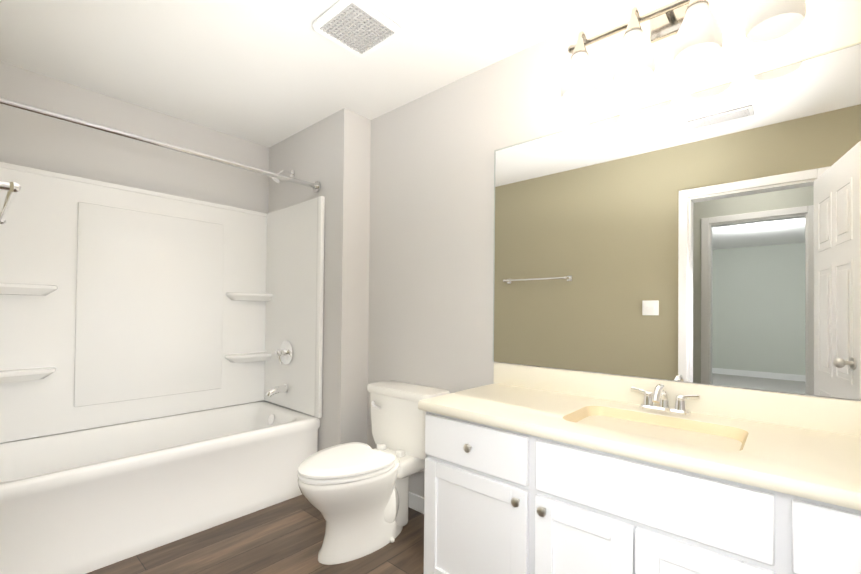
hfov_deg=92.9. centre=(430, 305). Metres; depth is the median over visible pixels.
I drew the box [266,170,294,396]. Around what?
fixtures
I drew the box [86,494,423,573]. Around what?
floor
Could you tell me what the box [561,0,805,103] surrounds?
sconce
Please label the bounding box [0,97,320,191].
rail
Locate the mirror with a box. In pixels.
[493,42,860,399]
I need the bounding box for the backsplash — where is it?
[494,362,860,433]
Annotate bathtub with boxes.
[0,401,319,573]
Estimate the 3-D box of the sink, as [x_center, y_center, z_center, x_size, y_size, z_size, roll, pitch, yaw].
[0.711,0.444,1.324,0.494,0.122,0.304,0,-1,42]
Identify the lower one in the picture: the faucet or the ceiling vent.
the faucet
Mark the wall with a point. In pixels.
(406, 190)
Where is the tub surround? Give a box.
[0,162,324,442]
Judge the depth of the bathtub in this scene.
2.10 m
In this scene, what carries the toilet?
on the floor
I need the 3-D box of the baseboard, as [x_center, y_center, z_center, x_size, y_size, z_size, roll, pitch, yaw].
[-0.102,1.137,1.226,2.855,0.090,1.788,0,-1,42]
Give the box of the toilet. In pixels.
[298,380,449,564]
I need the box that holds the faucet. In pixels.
[631,384,700,415]
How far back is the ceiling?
2.02 m
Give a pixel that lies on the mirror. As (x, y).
(710, 235)
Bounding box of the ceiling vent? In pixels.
[312,0,400,57]
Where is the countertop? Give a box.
[418,382,860,505]
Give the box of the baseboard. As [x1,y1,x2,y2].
[408,492,423,513]
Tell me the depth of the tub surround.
2.57 m
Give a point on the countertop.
(827, 463)
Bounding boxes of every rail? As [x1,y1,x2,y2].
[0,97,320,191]
[0,181,21,224]
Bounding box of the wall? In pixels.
[0,0,860,496]
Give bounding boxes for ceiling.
[0,0,629,146]
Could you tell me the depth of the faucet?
1.45 m
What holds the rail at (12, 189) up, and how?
attached to the wall
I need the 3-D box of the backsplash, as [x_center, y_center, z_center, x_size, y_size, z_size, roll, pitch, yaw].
[0.897,0.334,1.539,1.538,0.102,0.020,0,-1,42]
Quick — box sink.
[570,406,737,445]
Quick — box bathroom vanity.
[418,406,860,573]
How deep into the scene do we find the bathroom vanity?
1.18 m

